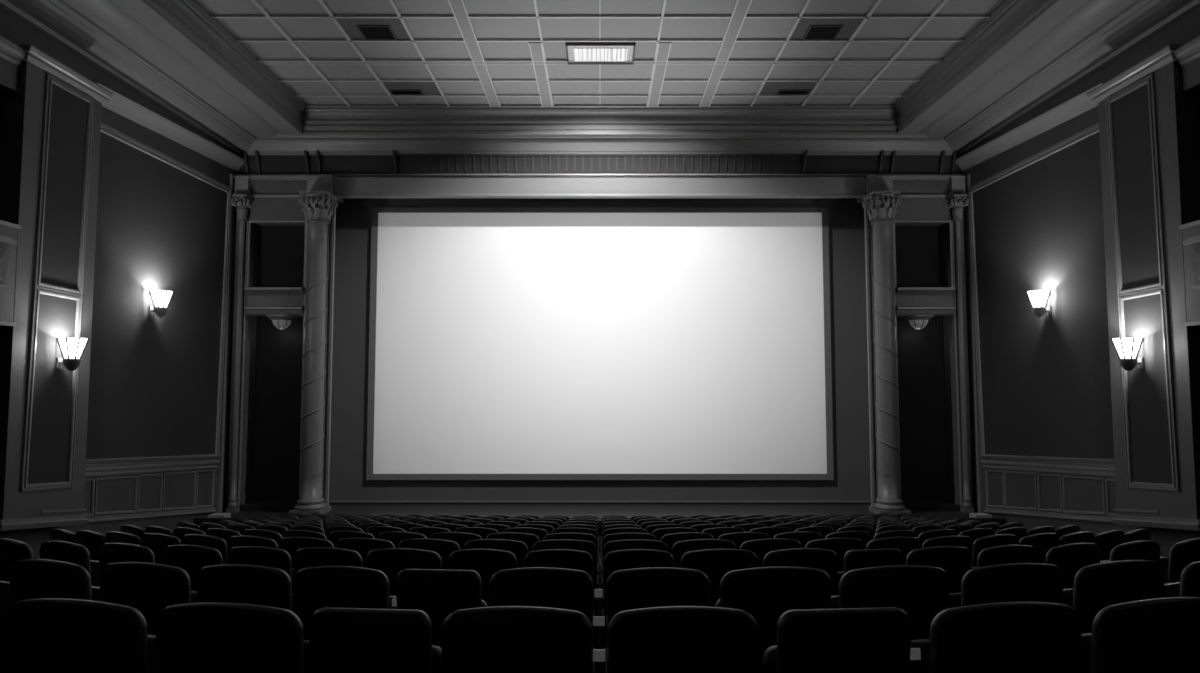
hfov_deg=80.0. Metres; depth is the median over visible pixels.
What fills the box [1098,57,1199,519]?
trim
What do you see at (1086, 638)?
armrest
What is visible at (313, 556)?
seat
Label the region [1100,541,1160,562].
seat
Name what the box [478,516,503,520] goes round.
seat
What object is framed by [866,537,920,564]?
seat
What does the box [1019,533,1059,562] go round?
seat
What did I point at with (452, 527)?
seat
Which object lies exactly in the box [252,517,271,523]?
seat
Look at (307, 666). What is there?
armrest
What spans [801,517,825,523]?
seat
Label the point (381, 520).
seat
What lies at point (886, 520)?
seat
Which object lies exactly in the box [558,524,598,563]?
seat
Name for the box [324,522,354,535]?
seat
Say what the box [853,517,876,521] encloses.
seat
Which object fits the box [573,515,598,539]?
seat
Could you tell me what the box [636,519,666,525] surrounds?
seat
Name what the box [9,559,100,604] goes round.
seat
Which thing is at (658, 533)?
seat
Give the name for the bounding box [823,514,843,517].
seat
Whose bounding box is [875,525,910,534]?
seat
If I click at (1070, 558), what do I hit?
seat
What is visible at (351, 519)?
seat
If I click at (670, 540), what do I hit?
seat
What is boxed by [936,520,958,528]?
seat
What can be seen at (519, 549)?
seat
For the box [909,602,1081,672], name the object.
seat
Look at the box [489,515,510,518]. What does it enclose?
seat
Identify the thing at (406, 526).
seat
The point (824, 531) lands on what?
seat
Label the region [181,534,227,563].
seat
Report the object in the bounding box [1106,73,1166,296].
wall panel
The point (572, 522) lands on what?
seat
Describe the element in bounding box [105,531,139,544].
seat
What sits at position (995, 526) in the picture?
seat
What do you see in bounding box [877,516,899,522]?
seat
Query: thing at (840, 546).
seat
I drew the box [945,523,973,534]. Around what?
seat
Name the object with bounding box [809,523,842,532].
seat
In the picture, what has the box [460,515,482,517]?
seat
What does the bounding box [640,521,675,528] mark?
seat
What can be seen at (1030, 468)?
trim
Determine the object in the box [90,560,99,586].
armrest
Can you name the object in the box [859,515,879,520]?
seat
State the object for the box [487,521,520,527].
seat
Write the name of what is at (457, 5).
trim
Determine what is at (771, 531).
seat
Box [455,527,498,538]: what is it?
seat
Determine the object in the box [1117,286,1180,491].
wall panel
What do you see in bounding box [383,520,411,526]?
seat
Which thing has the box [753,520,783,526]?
seat
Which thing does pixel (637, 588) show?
seat
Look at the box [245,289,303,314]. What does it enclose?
trim
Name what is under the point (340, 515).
seat
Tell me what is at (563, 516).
seat
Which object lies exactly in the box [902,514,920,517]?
seat
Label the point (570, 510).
stage
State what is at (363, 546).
seat
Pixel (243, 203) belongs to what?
column
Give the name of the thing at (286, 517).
seat
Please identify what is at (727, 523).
seat
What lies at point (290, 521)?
seat
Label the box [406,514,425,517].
seat
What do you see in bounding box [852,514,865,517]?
seat
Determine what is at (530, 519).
seat
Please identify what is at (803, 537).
seat
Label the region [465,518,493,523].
seat
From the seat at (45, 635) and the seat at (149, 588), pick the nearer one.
the seat at (45, 635)
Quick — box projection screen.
[366,207,833,479]
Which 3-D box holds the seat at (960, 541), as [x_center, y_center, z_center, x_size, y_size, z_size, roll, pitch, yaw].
[3.072,2.308,6.532,0.545,1.030,0.452,1,-4,-19]
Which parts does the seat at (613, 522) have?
backrest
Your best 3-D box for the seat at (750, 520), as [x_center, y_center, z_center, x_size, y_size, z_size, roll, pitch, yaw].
[2.534,3.590,12.202,0.545,1.030,0.452,1,-4,-14]
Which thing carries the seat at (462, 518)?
on the floor
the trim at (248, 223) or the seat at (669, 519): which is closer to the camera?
the seat at (669, 519)
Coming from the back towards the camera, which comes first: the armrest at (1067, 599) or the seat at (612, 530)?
the seat at (612, 530)
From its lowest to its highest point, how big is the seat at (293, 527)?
1.030 m
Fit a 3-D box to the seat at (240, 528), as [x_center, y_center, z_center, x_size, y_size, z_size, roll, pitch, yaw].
[-4.654,2.982,9.517,0.545,1.030,0.452,-2,-4,27]
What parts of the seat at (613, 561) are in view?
leg, backrest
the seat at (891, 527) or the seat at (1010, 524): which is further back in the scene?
the seat at (1010, 524)
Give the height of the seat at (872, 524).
1.030 m
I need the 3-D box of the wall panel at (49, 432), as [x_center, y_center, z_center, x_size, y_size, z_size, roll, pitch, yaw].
[-8.935,0.877,11.677,0.050,3.333,1.123,0,-4,0]
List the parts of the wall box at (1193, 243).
moulding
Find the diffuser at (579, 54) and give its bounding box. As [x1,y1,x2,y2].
[573,48,627,60]
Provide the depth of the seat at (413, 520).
12.18 m
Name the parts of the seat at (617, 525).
backrest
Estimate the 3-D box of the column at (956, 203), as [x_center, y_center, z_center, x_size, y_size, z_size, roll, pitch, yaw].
[9.040,0.384,17.852,0.484,7.900,0.484,0,-4,0]
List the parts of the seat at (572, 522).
backrest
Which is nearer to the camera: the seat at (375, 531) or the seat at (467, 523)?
the seat at (375, 531)
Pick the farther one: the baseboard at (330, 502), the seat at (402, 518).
the baseboard at (330, 502)
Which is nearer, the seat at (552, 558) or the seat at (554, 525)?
the seat at (552, 558)
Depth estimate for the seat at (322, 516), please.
14.08 m
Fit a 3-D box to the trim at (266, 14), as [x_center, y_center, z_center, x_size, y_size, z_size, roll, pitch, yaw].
[0.000,-6.342,7.317,14.600,0.072,20.800,0,-4,0]
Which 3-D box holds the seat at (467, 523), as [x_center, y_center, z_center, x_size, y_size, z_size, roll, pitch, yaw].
[-1.976,3.299,10.907,0.545,1.030,0.452,-1,-4,11]
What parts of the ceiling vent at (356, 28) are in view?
vent frame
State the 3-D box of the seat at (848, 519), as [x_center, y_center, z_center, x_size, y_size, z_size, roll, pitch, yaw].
[4.165,3.707,12.722,0.545,1.030,0.452,1,-4,-22]
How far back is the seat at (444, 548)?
5.94 m
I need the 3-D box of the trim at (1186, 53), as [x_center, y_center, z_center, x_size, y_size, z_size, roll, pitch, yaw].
[9.070,-1.284,9.430,0.500,6.680,6.658,0,-4,0]
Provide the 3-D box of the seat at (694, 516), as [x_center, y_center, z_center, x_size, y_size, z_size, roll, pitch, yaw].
[1.990,4.078,14.384,0.545,1.030,0.452,0,-4,-7]
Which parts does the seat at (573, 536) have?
backrest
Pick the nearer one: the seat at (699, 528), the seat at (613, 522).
the seat at (699, 528)
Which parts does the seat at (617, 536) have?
backrest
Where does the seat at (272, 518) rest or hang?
on the floor
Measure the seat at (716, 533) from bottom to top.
1.030 m
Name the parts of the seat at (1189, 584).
backrest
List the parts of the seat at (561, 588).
backrest, armrest, marker plate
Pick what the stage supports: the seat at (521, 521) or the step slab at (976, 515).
the step slab at (976, 515)
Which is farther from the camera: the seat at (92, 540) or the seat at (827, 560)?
the seat at (92, 540)
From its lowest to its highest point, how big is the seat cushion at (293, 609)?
0.393 m
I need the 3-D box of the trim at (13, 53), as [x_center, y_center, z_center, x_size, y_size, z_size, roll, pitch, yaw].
[-9.070,-1.284,9.430,0.500,6.680,6.658,0,-4,0]
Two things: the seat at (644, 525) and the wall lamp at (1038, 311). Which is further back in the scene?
the wall lamp at (1038, 311)
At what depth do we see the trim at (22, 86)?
11.12 m
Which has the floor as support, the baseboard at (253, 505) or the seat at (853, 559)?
the seat at (853, 559)
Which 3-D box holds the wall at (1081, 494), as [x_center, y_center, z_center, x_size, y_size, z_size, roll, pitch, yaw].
[9.425,-1.021,7.580,0.250,11.200,23.000,0,-4,0]
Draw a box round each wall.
[0,7,236,558]
[963,7,1199,558]
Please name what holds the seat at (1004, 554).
on the floor
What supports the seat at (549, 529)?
on the floor
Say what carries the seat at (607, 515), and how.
on the floor
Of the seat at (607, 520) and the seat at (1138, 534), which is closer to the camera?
the seat at (1138, 534)
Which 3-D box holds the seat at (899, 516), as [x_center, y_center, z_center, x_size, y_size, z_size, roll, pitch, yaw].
[5.774,4.098,14.467,0.545,1.030,0.452,2,-4,-26]
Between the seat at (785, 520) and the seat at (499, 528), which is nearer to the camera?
the seat at (499, 528)
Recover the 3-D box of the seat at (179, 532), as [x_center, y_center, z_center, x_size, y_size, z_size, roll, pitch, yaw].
[-4.654,2.714,8.332,0.545,1.030,0.452,-2,-4,27]
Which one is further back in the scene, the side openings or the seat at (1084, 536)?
the side openings
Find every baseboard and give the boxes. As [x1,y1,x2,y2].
[239,501,960,510]
[329,501,870,503]
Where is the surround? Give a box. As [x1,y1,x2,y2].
[329,198,870,503]
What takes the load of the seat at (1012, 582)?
on the floor
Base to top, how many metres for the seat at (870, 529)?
1.030 m
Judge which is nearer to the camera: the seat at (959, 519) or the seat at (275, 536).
the seat at (275, 536)
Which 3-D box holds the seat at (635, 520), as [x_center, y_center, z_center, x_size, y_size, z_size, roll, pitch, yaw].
[0.854,3.793,13.113,0.545,1.030,0.452,0,-4,-4]
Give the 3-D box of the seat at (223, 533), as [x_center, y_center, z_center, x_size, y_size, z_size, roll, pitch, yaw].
[-4.136,2.659,8.085,0.545,1.030,0.452,-2,-4,24]
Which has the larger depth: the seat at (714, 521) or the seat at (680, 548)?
the seat at (714, 521)
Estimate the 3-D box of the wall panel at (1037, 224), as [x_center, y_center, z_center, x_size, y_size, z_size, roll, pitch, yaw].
[9.275,-0.514,15.145,0.070,6.815,5.284,0,-4,0]
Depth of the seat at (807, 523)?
11.03 m
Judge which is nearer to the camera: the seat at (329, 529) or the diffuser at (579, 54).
the seat at (329, 529)
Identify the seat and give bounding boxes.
[0,538,39,581]
[0,581,11,672]
[4,598,157,672]
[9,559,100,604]
[39,541,99,586]
[49,529,74,542]
[75,530,104,560]
[98,543,154,571]
[99,562,197,634]
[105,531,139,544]
[120,525,144,537]
[140,533,180,563]
[144,526,172,535]
[155,602,310,672]
[163,545,222,590]
[173,527,204,539]
[176,522,199,529]
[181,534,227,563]
[196,564,294,612]
[200,522,225,531]
[205,528,240,542]
[218,520,238,526]
[226,523,254,534]
[227,535,277,551]
[227,546,294,593]
[232,517,249,523]
[241,520,263,528]
[242,529,281,548]
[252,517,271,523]
[256,524,287,537]
[260,515,276,520]
[266,521,291,529]
[273,518,295,524]
[279,514,297,517]
[279,516,298,521]
[279,537,333,568]
[283,530,326,539]
[289,525,324,534]
[293,547,362,574]
[293,566,396,639]
[294,522,323,529]
[297,519,322,525]
[299,514,318,518]
[300,516,322,522]
[309,607,442,672]
[320,515,340,520]
[323,517,346,521]
[323,519,350,527]
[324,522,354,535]
[325,526,363,539]
[328,531,374,547]
[334,514,347,517]
[336,538,394,567]
[343,515,363,520]
[348,517,372,523]
[352,520,380,526]
[356,514,376,517]
[357,523,390,532]
[365,526,405,538]
[365,548,441,595]
[367,515,388,520]
[374,517,398,523]
[377,531,426,547]
[381,514,400,517]
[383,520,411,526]
[392,569,487,647]
[393,516,414,520]
[394,523,427,531]
[398,538,459,569]
[403,518,427,523]
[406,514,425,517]
[409,527,450,538]
[416,520,446,526]
[420,516,442,520]
[430,532,481,549]
[433,515,452,517]
[433,524,467,531]
[434,518,460,523]
[441,606,604,672]
[448,516,471,520]
[448,549,516,606]
[451,521,482,526]
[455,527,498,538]
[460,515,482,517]
[464,539,527,567]
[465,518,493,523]
[473,524,509,532]
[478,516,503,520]
[486,532,539,552]
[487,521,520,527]
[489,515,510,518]
[489,567,604,672]
[499,519,528,524]
[502,527,547,540]
[507,517,534,521]
[515,515,539,518]
[515,524,553,533]
[524,521,559,528]
[524,549,601,647]
[532,539,597,661]
[533,519,563,525]
[539,517,566,522]
[543,533,598,587]
[544,515,569,520]
[551,528,598,612]
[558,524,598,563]
[563,521,598,555]
[567,519,598,549]
[569,517,598,543]
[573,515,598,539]
[601,515,626,539]
[601,517,630,543]
[601,519,632,549]
[601,521,636,555]
[601,524,641,563]
[601,528,648,612]
[601,533,656,587]
[602,539,667,609]
[602,549,674,672]
[604,567,710,672]
[606,606,758,672]
[630,515,655,520]
[633,517,660,522]
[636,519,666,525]
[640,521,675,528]
[646,524,684,533]
[652,527,697,540]
[660,515,684,518]
[660,532,713,553]
[665,517,692,521]
[671,519,700,524]
[672,539,735,567]
[679,521,712,527]
[680,549,757,606]
[689,515,710,518]
[690,524,726,532]
[696,516,721,520]
[701,527,744,538]
[706,518,734,523]
[714,567,831,672]
[717,515,739,517]
[717,521,748,526]
[718,532,769,548]
[728,516,751,520]
[732,524,766,531]
[739,518,765,523]
[740,538,801,567]
[747,515,766,517]
[749,527,790,538]
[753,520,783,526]
[757,516,779,520]
[762,607,920,672]
[763,548,838,595]
[772,518,796,523]
[772,523,805,531]
[773,531,822,547]
[774,514,793,517]
[785,516,806,520]
[788,520,816,526]
[794,526,834,538]
[799,514,818,517]
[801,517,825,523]
[805,538,863,571]
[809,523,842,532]
[811,515,832,520]
[819,520,847,526]
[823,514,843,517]
[825,531,871,549]
[827,517,851,523]
[830,565,949,639]
[836,515,856,520]
[836,526,874,539]
[836,548,902,595]
[845,522,875,535]
[849,519,876,527]
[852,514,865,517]
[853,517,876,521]
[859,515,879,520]
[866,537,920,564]
[873,530,916,539]
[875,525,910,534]
[876,522,905,529]
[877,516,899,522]
[877,519,902,525]
[881,514,900,518]
[901,516,920,521]
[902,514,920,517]
[904,518,926,524]
[906,546,971,592]
[908,521,933,529]
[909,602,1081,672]
[912,524,943,537]
[918,529,957,547]
[922,535,972,553]
[923,515,939,520]
[928,517,947,523]
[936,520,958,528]
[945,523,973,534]
[948,563,1063,607]
[950,517,967,523]
[959,528,994,542]
[961,520,981,526]
[971,534,1018,566]
[971,545,1036,568]
[974,522,999,531]
[995,527,1026,539]
[1000,522,1023,529]
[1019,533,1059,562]
[1027,526,1055,535]
[1044,543,1100,588]
[1055,525,1079,537]
[1060,531,1094,544]
[1062,560,1164,633]
[1078,597,1199,672]
[1095,530,1124,560]
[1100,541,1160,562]
[1125,529,1150,542]
[1160,538,1199,583]
[1163,561,1199,597]
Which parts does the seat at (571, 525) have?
backrest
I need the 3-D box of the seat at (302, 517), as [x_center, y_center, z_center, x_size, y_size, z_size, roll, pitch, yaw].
[-5.211,3.812,13.187,0.545,1.030,0.452,-2,-4,27]
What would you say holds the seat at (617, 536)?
on the floor
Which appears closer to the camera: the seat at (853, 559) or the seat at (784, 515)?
the seat at (853, 559)
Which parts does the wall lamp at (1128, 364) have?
shade frame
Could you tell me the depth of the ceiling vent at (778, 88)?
16.62 m
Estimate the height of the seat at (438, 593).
1.030 m
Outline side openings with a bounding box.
[251,226,948,500]
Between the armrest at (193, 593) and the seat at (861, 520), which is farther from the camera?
the seat at (861, 520)
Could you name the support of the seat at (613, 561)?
on the floor
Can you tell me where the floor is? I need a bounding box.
[594,552,606,672]
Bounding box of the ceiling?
[195,0,1004,104]
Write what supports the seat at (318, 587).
on the floor
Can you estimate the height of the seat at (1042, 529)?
1.030 m
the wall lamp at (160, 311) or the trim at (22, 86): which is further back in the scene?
the wall lamp at (160, 311)
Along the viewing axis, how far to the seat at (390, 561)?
4.68 m
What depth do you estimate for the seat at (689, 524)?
10.63 m
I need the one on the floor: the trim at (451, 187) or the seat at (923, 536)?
the seat at (923, 536)
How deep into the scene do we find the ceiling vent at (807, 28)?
13.78 m
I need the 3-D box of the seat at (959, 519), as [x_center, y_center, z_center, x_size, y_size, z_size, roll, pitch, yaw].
[6.191,3.686,12.624,0.545,1.030,0.452,2,-4,-32]
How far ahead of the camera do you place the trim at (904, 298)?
18.04 m
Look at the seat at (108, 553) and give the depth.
5.19 m
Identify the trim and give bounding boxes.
[0,0,1199,154]
[0,35,113,325]
[0,57,101,519]
[0,455,220,530]
[97,83,244,512]
[111,0,1088,134]
[210,0,989,106]
[237,220,962,506]
[243,150,956,173]
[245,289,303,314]
[259,0,940,105]
[322,195,877,506]
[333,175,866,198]
[896,290,954,314]
[955,83,1102,512]
[979,455,1199,530]
[1086,35,1199,325]
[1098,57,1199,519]
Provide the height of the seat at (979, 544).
1.030 m
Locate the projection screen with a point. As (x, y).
(506, 343)
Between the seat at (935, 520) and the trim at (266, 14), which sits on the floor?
the seat at (935, 520)
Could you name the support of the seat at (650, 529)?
on the floor
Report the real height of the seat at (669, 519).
1.030 m
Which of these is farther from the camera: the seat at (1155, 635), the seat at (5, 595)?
the seat at (5, 595)
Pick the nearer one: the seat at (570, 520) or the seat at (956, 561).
the seat at (956, 561)
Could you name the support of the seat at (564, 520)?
on the floor
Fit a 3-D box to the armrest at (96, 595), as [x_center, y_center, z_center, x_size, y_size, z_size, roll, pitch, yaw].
[-2.821,1.604,3.945,0.437,0.393,0.220,-1,-4,16]
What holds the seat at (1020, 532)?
on the floor
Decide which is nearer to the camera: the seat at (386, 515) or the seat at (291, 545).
the seat at (291, 545)
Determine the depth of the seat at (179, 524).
9.89 m
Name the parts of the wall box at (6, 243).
moulding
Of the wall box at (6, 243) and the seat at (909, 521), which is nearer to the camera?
the wall box at (6, 243)
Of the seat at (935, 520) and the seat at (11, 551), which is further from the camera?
the seat at (935, 520)
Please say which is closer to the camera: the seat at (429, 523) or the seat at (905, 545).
the seat at (905, 545)
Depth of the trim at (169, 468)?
14.18 m
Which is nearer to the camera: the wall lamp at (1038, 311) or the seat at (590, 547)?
the seat at (590, 547)
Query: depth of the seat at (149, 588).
3.52 m
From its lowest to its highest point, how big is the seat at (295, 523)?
1.030 m
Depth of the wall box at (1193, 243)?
10.59 m
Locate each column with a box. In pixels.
[226,194,254,512]
[289,191,337,514]
[862,191,910,514]
[945,194,973,512]
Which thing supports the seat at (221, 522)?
on the floor
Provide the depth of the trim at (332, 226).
17.90 m
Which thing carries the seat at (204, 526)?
on the floor
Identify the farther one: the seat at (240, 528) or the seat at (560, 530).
the seat at (240, 528)
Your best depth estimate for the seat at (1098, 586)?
3.61 m
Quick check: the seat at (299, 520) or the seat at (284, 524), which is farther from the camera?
the seat at (299, 520)
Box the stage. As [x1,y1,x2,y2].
[194,504,1005,551]
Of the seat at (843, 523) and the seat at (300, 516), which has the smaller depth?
the seat at (843, 523)
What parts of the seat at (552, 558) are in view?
backrest, marker plate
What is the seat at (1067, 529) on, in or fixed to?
on the floor
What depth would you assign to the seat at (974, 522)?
11.07 m
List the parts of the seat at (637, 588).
armrest, backrest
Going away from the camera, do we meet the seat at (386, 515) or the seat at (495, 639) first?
the seat at (495, 639)
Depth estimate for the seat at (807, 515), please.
14.63 m
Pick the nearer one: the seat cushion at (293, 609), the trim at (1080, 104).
the seat cushion at (293, 609)
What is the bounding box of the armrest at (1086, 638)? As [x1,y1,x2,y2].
[1078,633,1091,672]
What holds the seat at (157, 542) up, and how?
on the floor
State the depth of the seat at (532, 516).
14.15 m
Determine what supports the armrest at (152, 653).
on the seat at (45, 635)
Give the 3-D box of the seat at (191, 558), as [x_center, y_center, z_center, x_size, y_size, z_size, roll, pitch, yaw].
[-2.849,1.998,5.191,0.489,1.030,0.452,-1,-4,16]
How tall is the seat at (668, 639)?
1.030 m
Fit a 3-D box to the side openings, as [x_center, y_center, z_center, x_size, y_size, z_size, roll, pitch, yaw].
[0.000,0.682,18.584,18.000,7.400,0.060,0,-4,0]
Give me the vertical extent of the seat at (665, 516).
1.030 m
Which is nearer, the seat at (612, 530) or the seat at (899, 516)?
the seat at (612, 530)
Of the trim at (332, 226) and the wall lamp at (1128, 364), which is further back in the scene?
the trim at (332, 226)
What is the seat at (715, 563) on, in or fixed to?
on the floor
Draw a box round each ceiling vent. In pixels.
[337,18,409,38]
[383,82,440,94]
[759,82,816,94]
[790,18,862,38]
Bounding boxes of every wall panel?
[19,286,82,491]
[33,73,93,296]
[85,122,231,466]
[968,122,1114,466]
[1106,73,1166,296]
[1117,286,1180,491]
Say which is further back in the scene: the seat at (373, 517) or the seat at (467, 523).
the seat at (373, 517)
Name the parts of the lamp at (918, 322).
lamp shade, bowl frame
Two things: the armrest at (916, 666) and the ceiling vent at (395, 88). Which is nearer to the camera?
the armrest at (916, 666)
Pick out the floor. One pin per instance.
(599, 664)
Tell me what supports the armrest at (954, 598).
on the seat at (1012, 582)
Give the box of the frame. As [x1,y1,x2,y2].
[226,155,973,507]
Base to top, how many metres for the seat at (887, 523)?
1.030 m
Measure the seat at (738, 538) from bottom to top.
1.030 m
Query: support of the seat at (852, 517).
on the floor
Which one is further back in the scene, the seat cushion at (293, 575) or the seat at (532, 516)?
the seat at (532, 516)
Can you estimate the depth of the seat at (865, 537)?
7.34 m
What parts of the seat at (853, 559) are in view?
backrest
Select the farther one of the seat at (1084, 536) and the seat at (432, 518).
the seat at (432, 518)
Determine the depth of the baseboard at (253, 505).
17.75 m
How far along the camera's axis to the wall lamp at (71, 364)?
11.72 m
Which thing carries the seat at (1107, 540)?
on the floor
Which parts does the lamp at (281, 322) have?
lamp shade, bowl frame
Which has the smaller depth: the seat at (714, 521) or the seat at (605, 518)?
the seat at (714, 521)
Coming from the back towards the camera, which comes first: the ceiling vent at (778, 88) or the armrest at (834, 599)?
the ceiling vent at (778, 88)
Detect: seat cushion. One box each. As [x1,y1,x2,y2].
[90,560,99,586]
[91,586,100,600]
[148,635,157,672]
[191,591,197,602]
[292,569,294,593]
[292,594,294,612]
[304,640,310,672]
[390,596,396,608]
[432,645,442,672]
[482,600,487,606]
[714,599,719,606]
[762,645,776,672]
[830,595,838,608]
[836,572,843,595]
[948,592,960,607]
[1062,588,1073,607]
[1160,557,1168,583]
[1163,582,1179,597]
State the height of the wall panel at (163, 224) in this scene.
6.815 m
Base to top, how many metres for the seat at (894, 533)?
1.030 m
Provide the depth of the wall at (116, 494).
14.53 m
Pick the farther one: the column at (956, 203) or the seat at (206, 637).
the column at (956, 203)
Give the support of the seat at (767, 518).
on the floor
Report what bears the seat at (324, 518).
on the floor
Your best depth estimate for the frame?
18.31 m
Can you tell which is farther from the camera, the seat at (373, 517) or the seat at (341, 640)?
the seat at (373, 517)
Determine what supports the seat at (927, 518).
on the floor
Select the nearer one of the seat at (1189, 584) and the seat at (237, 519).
the seat at (1189, 584)
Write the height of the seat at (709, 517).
1.030 m
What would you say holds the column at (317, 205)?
on the stage
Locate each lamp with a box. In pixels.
[56,337,88,370]
[149,290,173,316]
[266,314,296,330]
[903,314,933,330]
[1026,290,1050,316]
[1111,337,1143,370]
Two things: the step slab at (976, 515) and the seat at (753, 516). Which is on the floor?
the seat at (753, 516)
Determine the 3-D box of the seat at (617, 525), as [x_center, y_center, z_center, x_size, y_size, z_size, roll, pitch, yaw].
[0.287,2.991,9.530,0.545,1.030,0.452,0,-4,-2]
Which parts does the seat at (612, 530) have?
backrest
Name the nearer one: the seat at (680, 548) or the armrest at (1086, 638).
the armrest at (1086, 638)
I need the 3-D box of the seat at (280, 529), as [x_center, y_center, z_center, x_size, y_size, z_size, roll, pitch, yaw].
[-4.136,2.926,9.270,0.545,1.030,0.452,-2,-4,24]
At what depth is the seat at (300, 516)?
14.31 m
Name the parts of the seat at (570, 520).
backrest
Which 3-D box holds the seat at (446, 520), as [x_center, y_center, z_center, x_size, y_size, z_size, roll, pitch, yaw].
[-2.534,3.590,12.202,0.545,1.030,0.452,-1,-4,14]
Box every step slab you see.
[207,513,230,517]
[969,513,992,517]
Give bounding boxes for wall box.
[0,235,16,287]
[1183,235,1199,287]
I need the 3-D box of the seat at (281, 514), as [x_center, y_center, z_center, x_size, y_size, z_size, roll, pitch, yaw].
[-6.286,4.156,14.724,0.545,1.030,0.452,-2,-4,28]
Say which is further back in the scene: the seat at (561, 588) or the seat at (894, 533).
the seat at (894, 533)
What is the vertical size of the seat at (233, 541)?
1.030 m
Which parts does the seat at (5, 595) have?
armrest, leg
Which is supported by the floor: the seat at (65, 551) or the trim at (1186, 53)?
the seat at (65, 551)
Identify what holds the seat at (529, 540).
on the floor
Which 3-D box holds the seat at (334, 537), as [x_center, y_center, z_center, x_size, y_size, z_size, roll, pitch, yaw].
[-2.526,2.527,7.502,0.545,1.030,0.452,-1,-4,15]
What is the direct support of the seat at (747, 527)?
on the floor
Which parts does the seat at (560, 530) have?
backrest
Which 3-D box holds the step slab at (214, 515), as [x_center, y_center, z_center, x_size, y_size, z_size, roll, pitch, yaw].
[-8.810,4.184,16.538,0.380,0.150,0.300,0,-4,0]
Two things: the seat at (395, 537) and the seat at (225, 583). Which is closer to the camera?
the seat at (225, 583)
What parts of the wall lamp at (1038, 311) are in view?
shade frame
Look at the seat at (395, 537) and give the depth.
7.19 m
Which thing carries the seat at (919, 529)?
on the floor
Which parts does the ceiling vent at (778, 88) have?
vent frame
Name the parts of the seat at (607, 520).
backrest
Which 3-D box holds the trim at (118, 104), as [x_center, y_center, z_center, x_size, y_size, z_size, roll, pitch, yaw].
[-9.190,-0.267,15.338,0.260,8.880,5.380,0,-4,0]
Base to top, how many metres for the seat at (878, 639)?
1.030 m
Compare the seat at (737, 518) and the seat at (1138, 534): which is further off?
the seat at (737, 518)
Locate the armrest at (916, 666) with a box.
[909,639,929,672]
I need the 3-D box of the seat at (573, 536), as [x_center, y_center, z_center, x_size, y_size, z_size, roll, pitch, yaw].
[-0.286,2.450,7.160,0.545,1.030,0.452,0,-4,2]
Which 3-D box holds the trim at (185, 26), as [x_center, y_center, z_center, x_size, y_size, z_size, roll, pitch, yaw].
[0.000,-6.020,7.277,16.600,0.680,21.560,0,-4,0]
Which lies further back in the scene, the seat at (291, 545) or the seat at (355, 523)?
the seat at (355, 523)
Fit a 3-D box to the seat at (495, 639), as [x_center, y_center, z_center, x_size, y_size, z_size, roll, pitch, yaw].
[-0.248,1.399,2.456,0.536,1.030,0.452,0,-4,2]
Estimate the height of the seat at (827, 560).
1.030 m
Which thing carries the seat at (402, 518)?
on the floor
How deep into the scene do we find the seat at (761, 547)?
5.94 m
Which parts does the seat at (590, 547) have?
backrest, leg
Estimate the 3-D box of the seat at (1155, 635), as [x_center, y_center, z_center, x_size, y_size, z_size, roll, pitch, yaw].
[1.955,1.441,2.644,0.547,1.030,0.452,1,-4,-11]
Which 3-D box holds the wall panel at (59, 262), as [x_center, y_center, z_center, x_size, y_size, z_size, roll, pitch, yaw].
[-8.935,-2.465,11.951,0.050,3.543,1.123,0,-4,0]
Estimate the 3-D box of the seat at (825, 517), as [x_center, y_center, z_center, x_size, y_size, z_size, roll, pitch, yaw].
[4.189,3.950,13.811,0.545,1.030,0.452,1,-4,-19]
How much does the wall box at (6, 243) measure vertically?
0.760 m
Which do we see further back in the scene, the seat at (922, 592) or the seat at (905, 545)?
the seat at (905, 545)
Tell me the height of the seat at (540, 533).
1.030 m
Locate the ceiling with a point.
(237, 27)
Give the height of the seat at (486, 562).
1.030 m
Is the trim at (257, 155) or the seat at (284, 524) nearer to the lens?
the seat at (284, 524)
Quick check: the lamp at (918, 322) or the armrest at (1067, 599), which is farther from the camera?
the lamp at (918, 322)
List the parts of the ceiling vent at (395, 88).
vent frame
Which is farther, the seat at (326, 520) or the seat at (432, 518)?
the seat at (432, 518)
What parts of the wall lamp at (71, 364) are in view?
shade frame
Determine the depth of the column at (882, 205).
17.54 m
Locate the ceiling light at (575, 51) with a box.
[565,42,635,64]
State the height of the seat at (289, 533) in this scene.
1.030 m
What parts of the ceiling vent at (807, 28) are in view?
vent frame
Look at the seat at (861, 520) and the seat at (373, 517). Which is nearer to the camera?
the seat at (861, 520)
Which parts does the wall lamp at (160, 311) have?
shade frame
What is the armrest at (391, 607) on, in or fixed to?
on the seat at (318, 587)

